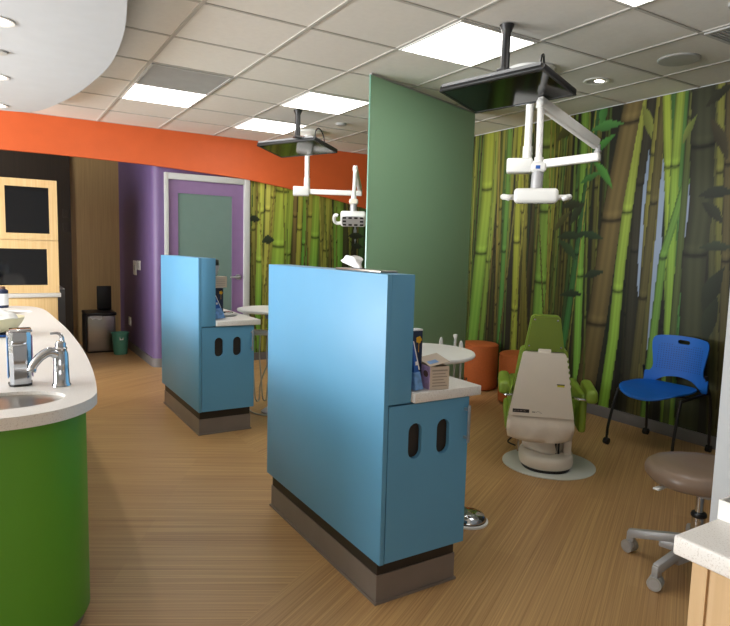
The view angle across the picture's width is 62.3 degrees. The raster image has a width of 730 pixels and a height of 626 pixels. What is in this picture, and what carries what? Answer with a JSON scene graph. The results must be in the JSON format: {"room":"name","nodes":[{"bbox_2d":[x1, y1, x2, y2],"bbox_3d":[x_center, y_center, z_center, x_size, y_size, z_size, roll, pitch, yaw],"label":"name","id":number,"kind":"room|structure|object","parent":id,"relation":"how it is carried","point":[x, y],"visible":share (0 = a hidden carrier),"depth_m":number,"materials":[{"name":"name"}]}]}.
{"room":"dental clinic","nodes":[
{"label":"dental clinic","id":0,"kind":"room"},
{"bbox_2d":[0,150,120,343],"bbox_3d":[-5.828,-0.799,7.091,5.530,2.600,0.140,-2,7,-31],"label":"wall","id":1,"kind":"structure","parent":0,"point":[94,184],"depth_m":8.25,"materials":[{"name":"brown wood"}]},
{"bbox_2d":[0,177,59,292],"bbox_3d":[-4.073,-0.779,6.005,1.783,1.146,0.578,-2,7,-31],"label":"upper cabinet","id":2,"kind":"object","parent":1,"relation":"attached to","point":[29,256],"visible":1,"depth_m":6.09,"materials":[{"name":"brown wood"}]},
{"bbox_2d":[118,162,231,357],"bbox_3d":[-1.625,-0.858,8.464,3.070,2.648,2.200,-2,7,-31],"label":"wall","id":3,"kind":"structure","parent":0,"point":[141,187],"depth_m":7.23,"materials":[{"name":"purple paint"}]},
{"bbox_2d":[133,260,136,274],"bbox_3d":[-2.904,-0.573,7.619,0.012,0.180,0.190,-2,7,-31],"label":"wall phone","id":4,"kind":"object","parent":3,"relation":"attached to","point":[134,261],"visible":1,"depth_m":7.60,"materials":[{"name":"white plastic"}]},
{"bbox_2d":[137,260,140,269],"bbox_3d":[-2.778,-0.585,7.412,0.012,0.115,0.190,-2,7,-31],"label":"light switch","id":5,"kind":"object","parent":3,"relation":"attached to","point":[138,262],"visible":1,"depth_m":7.39,"materials":[{"name":"white plastic"}]},
{"bbox_2d":[128,340,161,366],"bbox_3d":[-2.895,0.463,7.770,0.125,0.100,2.115,-2,7,-31],"label":"baseboard","id":6,"kind":"structure","parent":3,"relation":"attached to","point":[154,362],"depth_m":7.20,"materials":[{"name":"rubber"}]},
{"bbox_2d":[164,172,249,315],"bbox_3d":[-1.819,-0.484,7.044,0.995,2.190,0.074,-2,7,-31],"label":"door","id":7,"kind":"structure","parent":3,"relation":"in","point":[205,216],"depth_m":7.04,"materials":[{"name":"purple laminate"}]},
{"bbox_2d":[249,181,365,352],"bbox_3d":[-0.632,-0.580,7.809,1.829,2.098,0.002,-2,7,-31],"label":"mural","id":8,"kind":"object","parent":3,"relation":"attached to","point":[286,228],"visible":0.42,"depth_m":7.57},
{"bbox_2d":[0,110,367,208],"bbox_3d":[-3.422,-1.594,5.942,8.480,0.753,0.080,-2,7,-31],"label":"wall","id":9,"kind":"structure","parent":0,"point":[19,131],"depth_m":6.70,"materials":[{"name":"orange paint"}]},
{"bbox_2d":[32,0,729,153],"bbox_3d":[-0.773,-1.497,1.647,8.700,0.080,10.100,-2,7,-31],"label":"ceiling","id":10,"kind":"structure","parent":0,"point":[392,23],"depth_m":3.87,"materials":[{"name":"tile"}]},
{"bbox_2d":[0,0,126,111],"bbox_3d":[-2.624,-1.592,3.224,2.332,0.142,3.955,-2,7,-31],"label":"ceiling soffit","id":11,"kind":"object","parent":10,"relation":"attached to","point":[56,49],"visible":0.98,"depth_m":3.46,"materials":[{"name":"white paint"}]},
{"bbox_2d":[0,49,7,55],"bbox_3d":[-2.160,-1.536,3.562,0.100,0.015,0.100,-2,7,-31],"label":"recessed light","id":12,"kind":"object","parent":11,"relation":"attached to","point":[2,52],"visible":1,"depth_m":3.56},
{"bbox_2d":[0,103,8,107],"bbox_3d":[-3.033,-1.710,4.975,0.173,0.007,0.173,-2,7,-31],"label":"recessed light","id":13,"kind":"object","parent":11,"relation":"attached to","point":[1,105],"visible":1,"depth_m":5.00,"materials":[{"name":"white plastic"}]},
{"bbox_2d":[0,74,9,80],"bbox_3d":[-2.512,-1.606,4.104,0.173,0.007,0.173,-2,7,-31],"label":"recessed light","id":14,"kind":"object","parent":11,"relation":"attached to","point":[2,77],"visible":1,"depth_m":4.12,"materials":[{"name":"white plastic"}]},
{"bbox_2d":[0,16,15,27],"bbox_3d":[-1.869,-1.480,3.063,0.173,0.007,0.173,-2,7,-31],"label":"recessed light","id":15,"kind":"object","parent":11,"relation":"attached to","point":[5,22],"visible":1,"depth_m":3.08,"materials":[{"name":"white plastic"}]},
{"bbox_2d":[120,83,207,107],"bbox_3d":[-1.706,-1.836,5.114,0.589,0.011,0.593,-2,7,-31],"label":"recessed light","id":16,"kind":"object","parent":10,"relation":"in","point":[137,92],"visible":0.96,"depth_m":5.10,"materials":[{"name":"white plastic"}]},
{"bbox_2d":[134,63,232,94],"bbox_3d":[-1.386,-1.772,4.596,0.589,0.012,0.593,-2,7,-31],"label":"ceiling vent","id":17,"kind":"object","parent":10,"relation":"in","point":[158,75],"visible":1,"depth_m":4.57,"materials":[{"name":"grey metal"}]},
{"bbox_2d":[233,117,307,134],"bbox_3d":[-0.985,-1.938,6.272,0.589,0.011,0.593,-2,7,-31],"label":"recessed light","id":18,"kind":"object","parent":10,"relation":"in","point":[256,124],"visible":0.96,"depth_m":6.25,"materials":[{"name":"white plastic"}]},
{"bbox_2d":[257,109,337,157],"bbox_3d":[-0.671,-1.709,5.784,0.676,0.338,0.482,5,7,30],"label":"screen","id":19,"kind":"object","parent":10,"relation":"attached to","point":[296,146],"visible":1,"depth_m":5.75,"materials":[{"name":"black plastic"}]},
{"bbox_2d":[280,91,368,114],"bbox_3d":[-0.344,-1.813,5.234,0.589,0.011,0.593,-2,7,-31],"label":"recessed light","id":20,"kind":"object","parent":10,"relation":"in","point":[312,101],"visible":0.83,"depth_m":5.21,"materials":[{"name":"white plastic"}]},
{"bbox_2d":[293,129,365,226],"bbox_3d":[-0.287,-1.411,6.317,0.636,1.026,1.120,-2,7,-31],"label":"lamp","id":21,"kind":"object","parent":10,"relation":"hanging from","point":[352,218],"visible":0.84,"depth_m":6.37,"materials":[{"name":"white plastic"}]},
{"bbox_2d":[336,122,346,126],"bbox_3d":[-0.240,-1.892,6.075,0.110,0.025,0.110,-2,7,-31],"label":"smoke detector","id":22,"kind":"object","parent":10,"relation":"attached to","point":[340,124],"visible":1,"depth_m":6.04,"materials":[{"name":"white plastic"}]},
{"bbox_2d":[26,0,729,154],"bbox_3d":[-0.795,-1.457,1.667,8.480,0.007,9.950,-2,7,-31],"label":"grid","id":23,"kind":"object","parent":10,"relation":"attached to","point":[202,2],"depth_m":3.96,"materials":[{"name":"white metal"}]},
{"bbox_2d":[399,20,537,66],"bbox_3d":[0.617,-1.626,3.678,0.589,0.011,0.593,-2,7,-31],"label":"recessed light","id":24,"kind":"object","parent":10,"relation":"in","point":[464,43],"visible":0.94,"depth_m":3.65,"materials":[{"name":"white plastic"}]},
{"bbox_2d":[439,22,576,112],"bbox_3d":[0.826,-1.422,3.505,0.677,0.359,0.396,7,8,44],"label":"screen","id":25,"kind":"object","parent":10,"relation":"attached to","point":[507,87],"visible":1,"depth_m":3.43,"materials":[{"name":"black plastic"}]},
{"bbox_2d":[500,62,600,203],"bbox_3d":[1.199,-1.150,3.857,0.616,0.958,0.900,3,6,12],"label":"lamp","id":26,"kind":"object","parent":10,"relation":"hanging from","point":[535,194],"visible":0.94,"depth_m":3.63,"materials":[{"name":"white plastic"}]},
{"bbox_2d":[583,77,609,84],"bbox_3d":[1.673,-1.673,4.365,0.184,0.007,0.184,-2,7,-31],"label":"recessed light","id":27,"kind":"object","parent":10,"relation":"in","point":[598,80],"visible":1,"depth_m":4.36,"materials":[{"name":"white plastic"}]},
{"bbox_2d":[613,0,654,7],"bbox_3d":[1.258,-1.501,2.640,0.589,0.011,0.593,-2,7,-31],"label":"recessed light","id":28,"kind":"object","parent":10,"relation":"in","point":[631,3],"visible":1,"depth_m":2.98,"materials":[{"name":"white plastic"}]},
{"bbox_2d":[619,0,649,5],"bbox_3d":[1.258,-1.502,2.640,0.561,0.006,0.565,-2,7,-31],"label":"diffuser","id":29,"kind":"object","parent":28,"relation":"attached to","point":[625,2],"depth_m":2.98,"materials":[{"name":"white plastic"}]},
{"bbox_2d":[657,52,700,65],"bbox_3d":[1.993,-1.606,3.838,0.250,0.015,0.250,-2,7,-31],"label":"ceiling speaker","id":30,"kind":"object","parent":10,"relation":"attached to","point":[677,59],"visible":1,"depth_m":3.81},
{"bbox_2d":[704,26,729,43],"bbox_3d":[2.299,-1.539,3.278,0.589,0.012,0.593,-2,7,-31],"label":"ceiling vent","id":31,"kind":"object","parent":10,"relation":"in","point":[723,34],"visible":1,"depth_m":3.38,"materials":[{"name":"white metal"}]},
{"bbox_2d":[712,29,729,40],"bbox_3d":[2.300,-1.538,3.276,0.550,0.005,0.548,-2,7,-31],"label":"grille","id":32,"kind":"object","parent":31,"relation":"attached to","point":[719,34],"depth_m":3.38,"materials":[{"name":"white metal"}]},
{"bbox_2d":[80,344,715,625],"bbox_3d":[-1.419,1.113,2.861,8.700,0.100,12.300,-2,7,-31],"label":"floor","id":33,"kind":"structure","parent":0,"point":[184,530],"depth_m":2.94,"materials":[{"name":"wood"}]},
{"bbox_2d":[8,293,60,319],"bbox_3d":[-4.094,0.220,6.114,1.796,0.864,0.615,-2,7,-31],"label":"base cabinet","id":34,"kind":"object","parent":33,"relation":"on","point":[48,302],"visible":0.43,"depth_m":6.19,"materials":[{"name":"brown wood"}]},
{"bbox_2d":[8,293,60,297],"bbox_3d":[-4.084,-0.189,6.071,1.796,0.042,0.615,-2,7,-31],"label":"countertop","id":35,"kind":"structure","parent":34,"relation":"on","point":[11,295],"depth_m":6.14,"materials":[{"name":"white stone"}]},
{"bbox_2d":[0,306,96,625],"bbox_3d":[-2.495,0.568,3.244,1.671,0.850,3.775,-2,7,-31],"label":"kitchen island","id":36,"kind":"object","parent":33,"relation":"on","point":[45,564],"visible":0.75,"depth_m":2.02,"materials":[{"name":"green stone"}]},
{"bbox_2d":[0,306,96,430],"bbox_3d":[-2.485,0.165,3.202,1.671,0.040,3.775,-2,7,-31],"label":"island countertop","id":37,"kind":"structure","parent":36,"relation":"on","point":[80,397],"depth_m":2.32,"materials":[{"name":"white stone"}]},
{"bbox_2d":[0,286,8,307],"bbox_3d":[-2.939,-0.130,4.892,0.091,0.172,0.091,-2,7,-31],"label":"bottle","id":38,"kind":"object","parent":37,"relation":"on","point":[4,297],"visible":1,"depth_m":4.87,"materials":[{"name":"white plastic"}]},
{"bbox_2d":[6,327,33,386],"bbox_3d":[-1.293,0.166,2.266,0.085,0.213,0.117,-2,7,-31],"label":"soap dispenser","id":39,"kind":"object","parent":37,"relation":"on","point":[19,341],"visible":1,"depth_m":2.24,"materials":[{"name":"silver metal"}]},
{"bbox_2d":[27,332,70,386],"bbox_3d":[-1.181,0.174,2.255,0.153,0.205,0.068,-4,8,-41],"label":"faucet","id":40,"kind":"object","parent":37,"relation":"on","point":[59,353],"visible":1,"depth_m":2.26,"materials":[{"name":"silver metal"}]},
{"bbox_3d":[-2.180,0.120,3.425,0.295,0.018,0.248,-2,7,-31],"label":"tray","id":41,"kind":"object","parent":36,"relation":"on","visible":0},
{"bbox_2d":[0,310,24,332],"bbox_3d":[-2.136,0.044,3.448,0.340,0.128,0.340,-2,7,-31],"label":"shallow bowl","id":42,"kind":"object","parent":41,"relation":"on","point":[8,320],"visible":0.95,"depth_m":3.41,"materials":[{"name":"beige ceramic"}]},
{"bbox_2d":[58,285,65,326],"bbox_3d":[-3.789,0.123,7.144,0.400,0.860,0.570,-2,7,-31],"label":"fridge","id":43,"kind":"object","parent":33,"relation":"on","point":[61,300],"visible":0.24,"depth_m":6.97,"materials":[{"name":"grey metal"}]},
{"bbox_2d":[82,286,116,352],"bbox_3d":[-3.455,0.073,7.851,0.366,0.830,0.423,-2,7,-31],"label":"mini fridge","id":44,"kind":"object","parent":33,"relation":"on","point":[98,324],"visible":0.98,"depth_m":7.72,"materials":[{"name":"metal"}]},
{"bbox_2d":[111,331,128,354],"bbox_3d":[-3.095,0.381,7.646,0.216,0.277,0.216,-2,7,-31],"label":"waste bin","id":45,"kind":"object","parent":33,"relation":"on","point":[119,338],"visible":1,"depth_m":7.58,"materials":[{"name":"teal plastic"}]},
{"bbox_2d":[161,255,260,435],"bbox_3d":[-1.289,0.195,4.936,0.464,1.303,1.170,-2,7,-31],"label":"cabinet","id":46,"kind":"object","parent":33,"relation":"on","point":[208,361],"visible":1,"depth_m":4.52,"materials":[{"name":"blue laminate"}]},
{"bbox_2d":[216,259,219,274],"bbox_3d":[-1.123,-0.341,4.500,0.074,0.117,0.040,-2,7,-31],"label":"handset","id":47,"kind":"object","parent":46,"relation":"attached to","point":[217,260],"visible":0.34,"depth_m":4.49,"materials":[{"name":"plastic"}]},
{"bbox_2d":[216,276,226,287],"bbox_3d":[-1.104,-0.234,4.524,0.125,0.082,0.061,-2,7,-31],"label":"box","id":48,"kind":"object","parent":46,"relation":"attached to","point":[221,281],"visible":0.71,"depth_m":4.51,"materials":[{"name":"beige cardboard"}]},
{"bbox_2d":[216,309,260,326],"bbox_3d":[-1.232,0.015,4.954,0.337,0.039,1.162,-2,7,-31],"label":"countertop","id":49,"kind":"structure","parent":46,"relation":"on","point":[240,319],"depth_m":4.50,"materials":[{"name":"white stone"}]},
{"bbox_2d":[216,287,222,310],"bbox_3d":[-1.116,-0.081,4.582,0.072,0.232,0.042,-2,7,-31],"label":"carton","id":50,"kind":"object","parent":49,"relation":"on","point":[219,291],"visible":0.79,"depth_m":4.57,"materials":[{"name":"blue cardboard"}]},
{"bbox_2d":[216,297,224,318],"bbox_3d":[-1.095,-0.066,4.497,0.094,0.213,0.072,-2,7,-31],"label":"packet","id":51,"kind":"object","parent":49,"relation":"on","point":[219,313],"visible":0.52,"depth_m":4.47,"materials":[{"name":"blue paper"}]},
{"bbox_2d":[216,308,224,318],"bbox_3d":[-1.092,0.000,4.506,0.083,0.080,0.072,-2,7,-31],"label":"print","id":52,"kind":"object","parent":51,"relation":"attached to","point":[219,313],"depth_m":4.48},
{"bbox_2d":[223,311,237,316],"bbox_3d":[-1.078,0.004,4.716,0.170,0.038,0.120,-2,7,-31],"label":"dish","id":53,"kind":"object","parent":49,"relation":"on","point":[226,313],"visible":0.62,"depth_m":4.69,"materials":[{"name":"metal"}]},
{"bbox_2d":[237,305,267,415],"bbox_3d":[-0.788,0.402,5.085,0.572,0.885,0.572,-2,7,-31],"label":"table","id":54,"kind":"object","parent":33,"relation":"on","point":[260,309],"visible":0.34,"depth_m":5.06,"materials":[{"name":"grey metal"}]},
{"bbox_2d":[267,264,480,605],"bbox_3d":[-0.026,0.443,2.868,0.464,1.303,1.170,-2,7,-31],"label":"cabinet","id":55,"kind":"object","parent":33,"relation":"on","point":[368,467],"visible":1,"depth_m":2.47,"materials":[{"name":"blue laminate"}]},
{"bbox_2d":[335,255,397,272],"bbox_3d":[-0.005,-0.205,2.501,0.082,0.063,0.380,-2,7,-31],"label":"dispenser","id":56,"kind":"object","parent":55,"relation":"on","point":[354,261],"visible":1,"depth_m":2.53,"materials":[{"name":"plastic"}]},
{"bbox_2d":[411,376,480,402],"bbox_3d":[0.031,0.263,2.886,0.337,0.039,1.162,-2,7,-31],"label":"countertop","id":57,"kind":"structure","parent":55,"relation":"on","point":[458,388],"depth_m":2.40,"materials":[{"name":"white stone"}]},
{"bbox_2d":[411,341,422,390],"bbox_3d":[0.188,0.198,2.359,0.054,0.198,0.072,-2,7,-31],"label":"packet","id":58,"kind":"object","parent":57,"relation":"on","point":[416,384],"visible":0.58,"depth_m":2.33,"materials":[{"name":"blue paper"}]},
{"bbox_2d":[411,372,422,390],"bbox_3d":[0.191,0.260,2.368,0.044,0.072,0.072,-2,7,-31],"label":"print","id":59,"kind":"object","parent":58,"relation":"attached to","point":[416,384],"depth_m":2.34},
{"bbox_2d":[413,328,422,373],"bbox_3d":[0.186,0.179,2.411,0.072,0.232,0.042,-2,7,-31],"label":"carton","id":60,"kind":"object","parent":57,"relation":"on","point":[417,333],"visible":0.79,"depth_m":2.40,"materials":[{"name":"blue cardboard"}]},
{"bbox_2d":[416,336,421,351],"bbox_3d":[0.214,0.124,2.397,0.028,0.064,0.001,-2,7,-31],"label":"print","id":61,"kind":"object","parent":60,"relation":"attached to","point":[418,338],"depth_m":2.40},
{"bbox_2d":[421,353,449,389],"bbox_3d":[0.273,0.233,2.424,0.088,0.127,0.112,-1,6,-22],"label":"carton","id":62,"kind":"object","parent":57,"relation":"on","point":[434,374],"visible":0.98,"depth_m":2.38,"materials":[{"name":"cardboard"}]},
{"bbox_2d":[421,364,429,389],"bbox_3d":[0.233,0.251,2.410,0.020,0.091,0.107,-2,7,-31],"label":"print","id":63,"kind":"object","parent":62,"relation":"attached to","point":[425,370],"depth_m":2.39},
{"bbox_2d":[427,360,437,363],"bbox_3d":[0.269,0.194,2.397,0.040,0.013,0.030,-1,6,-22],"label":"print","id":64,"kind":"object","parent":62,"relation":"on","point":[428,361],"depth_m":2.40},
{"bbox_2d":[365,73,475,380],"bbox_3d":[0.487,-0.441,5.014,0.060,2.642,1.504,6,8,40],"label":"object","id":65,"kind":"object","parent":33,"relation":"on","point":[421,145],"visible":0.58,"depth_m":4.95,"materials":[{"name":"green"}]},
{"bbox_2d":[422,343,474,364],"bbox_3d":[0.264,0.632,3.140,0.572,0.885,0.572,-2,7,-31],"label":"table","id":66,"kind":"object","parent":33,"relation":"on","point":[454,354],"visible":0.03,"depth_m":3.05,"materials":[{"name":"white plastic"}]},
{"bbox_3d":[0.378,0.224,3.291,0.273,0.017,0.194,-2,7,-31],"label":"holder","id":67,"kind":"object","parent":66,"relation":"attached to","visible":0},
{"bbox_2d":[453,334,457,377],"bbox_3d":[0.503,0.584,3.420,0.051,0.935,0.024,-2,7,-31],"label":"dental handpiece","id":68,"kind":"object","parent":67,"relation":"attached to","point":[455,336],"visible":0.2,"depth_m":3.37,"materials":[{"name":"white plastic"}]},
{"bbox_2d":[459,341,462,378],"bbox_3d":[0.530,0.603,3.382,0.052,0.905,0.026,-2,7,-31],"label":"dental handpiece","id":69,"kind":"object","parent":67,"relation":"attached to","point":[461,342],"visible":0.16,"depth_m":3.34,"materials":[{"name":"white plastic"}]},
{"bbox_2d":[463,507,487,529],"bbox_3d":[0.535,1.053,3.145,0.210,0.059,0.210,-2,7,-31],"label":"table base","id":70,"kind":"object","parent":33,"relation":"on","point":[474,519],"visible":0.58,"depth_m":3.08,"materials":[{"name":"silver metal"}]},
{"bbox_2d":[464,340,498,390],"bbox_3d":[1.167,0.536,6.256,0.407,0.478,0.407,-2,7,-31],"label":"ottoman","id":71,"kind":"object","parent":33,"relation":"on","point":[482,370],"visible":0.75,"depth_m":6.08,"materials":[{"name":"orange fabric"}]},
{"bbox_2d":[465,340,498,347],"bbox_3d":[1.173,0.312,6.232,0.407,0.028,0.407,-2,7,-31],"label":"cushion","id":72,"kind":"object","parent":71,"relation":"on","point":[468,343],"depth_m":6.11,"materials":[{"name":"orange fabric"}]},
{"bbox_2d":[498,350,518,401],"bbox_3d":[1.460,0.604,5.677,0.407,0.478,0.407,-2,7,-31],"label":"ottoman","id":73,"kind":"object","parent":33,"relation":"on","point":[508,359],"visible":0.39,"depth_m":5.57,"materials":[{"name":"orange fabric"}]},
{"bbox_2d":[499,350,518,357],"bbox_3d":[1.466,0.380,5.654,0.407,0.028,0.407,-2,7,-31],"label":"cushion","id":74,"kind":"object","parent":73,"relation":"on","point":[506,353],"depth_m":5.60,"materials":[{"name":"orange fabric"}]},
{"bbox_2d":[498,314,597,479],"bbox_3d":[1.282,0.465,4.337,0.654,1.021,1.304,3,6,11],"label":"dental chair","id":75,"kind":"object","parent":33,"relation":"on","point":[542,406],"visible":1,"depth_m":3.75,"materials":[{"name":"plastic"}]},
{"bbox_2d":[602,335,711,451],"bbox_3d":[2.151,0.585,4.393,0.558,0.817,0.528,-3,7,-34],"label":"chair","id":76,"kind":"object","parent":33,"relation":"on","point":[670,357],"visible":0.98,"depth_m":4.43,"materials":[{"name":"blue plastic"}]},
{"bbox_2d":[621,451,714,591],"bbox_3d":[1.450,0.907,2.651,0.577,0.502,0.594,-2,7,-31],"label":"stool","id":77,"kind":"object","parent":33,"relation":"on","point":[691,473],"visible":0.62,"depth_m":2.61,"materials":[{"name":"brown leather"}]},
{"bbox_2d":[673,519,729,625],"bbox_3d":[1.250,0.925,0.991,0.654,0.800,1.223,-2,7,-31],"label":"cabinet","id":78,"kind":"object","parent":33,"relation":"on","point":[707,546],"depth_m":1.27,"materials":[{"name":"brown wood"}]},
{"bbox_2d":[673,519,729,578],"bbox_3d":[1.260,0.548,0.952,0.654,0.043,1.223,-2,7,-31],"label":"countertop","id":79,"kind":"structure","parent":78,"relation":"on","point":[707,545],"depth_m":1.27,"materials":[{"name":"white stone"}]},
{"bbox_2d":[717,496,729,522],"bbox_3d":[1.027,0.456,1.351,0.348,0.046,0.280,-2,7,-31],"label":"tray","id":80,"kind":"object","parent":78,"relation":"on","point":[724,503],"visible":1,"depth_m":1.37,"materials":[{"name":"white plastic"}]},
{"bbox_2d":[476,80,729,436],"bbox_3d":[2.821,-0.285,4.071,0.120,2.648,10.200,-2,7,-31],"label":"wall","id":81,"kind":"structure","parent":0,"point":[729,80],"depth_m":4.93,"materials":[{"name":"white paint"}]},
{"bbox_2d":[254,352,716,449],"bbox_3d":[0.968,0.824,5.305,1.820,0.092,6.200,-2,7,-31],"label":"baseboard","id":82,"kind":"structure","parent":81,"relation":"attached to","point":[697,438],"depth_m":4.86,"materials":[{"name":"rubber"}]},
{"bbox_2d":[465,81,729,436],"bbox_3d":[1.781,-0.518,5.637,0.002,2.549,6.165,-2,7,-31],"label":"mural","id":83,"kind":"object","parent":81,"relation":"attached to","point":[639,251],"visible":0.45,"depth_m":5.06},
{"bbox_2d":[709,294,729,521],"bbox_3d":[2.164,-0.109,2.218,2.912,2.648,0.085,-2,7,-31],"label":"wall partition","id":84,"kind":"structure","parent":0,"point":[721,477],"depth_m":1.52,"materials":[{"name":"white paint"}]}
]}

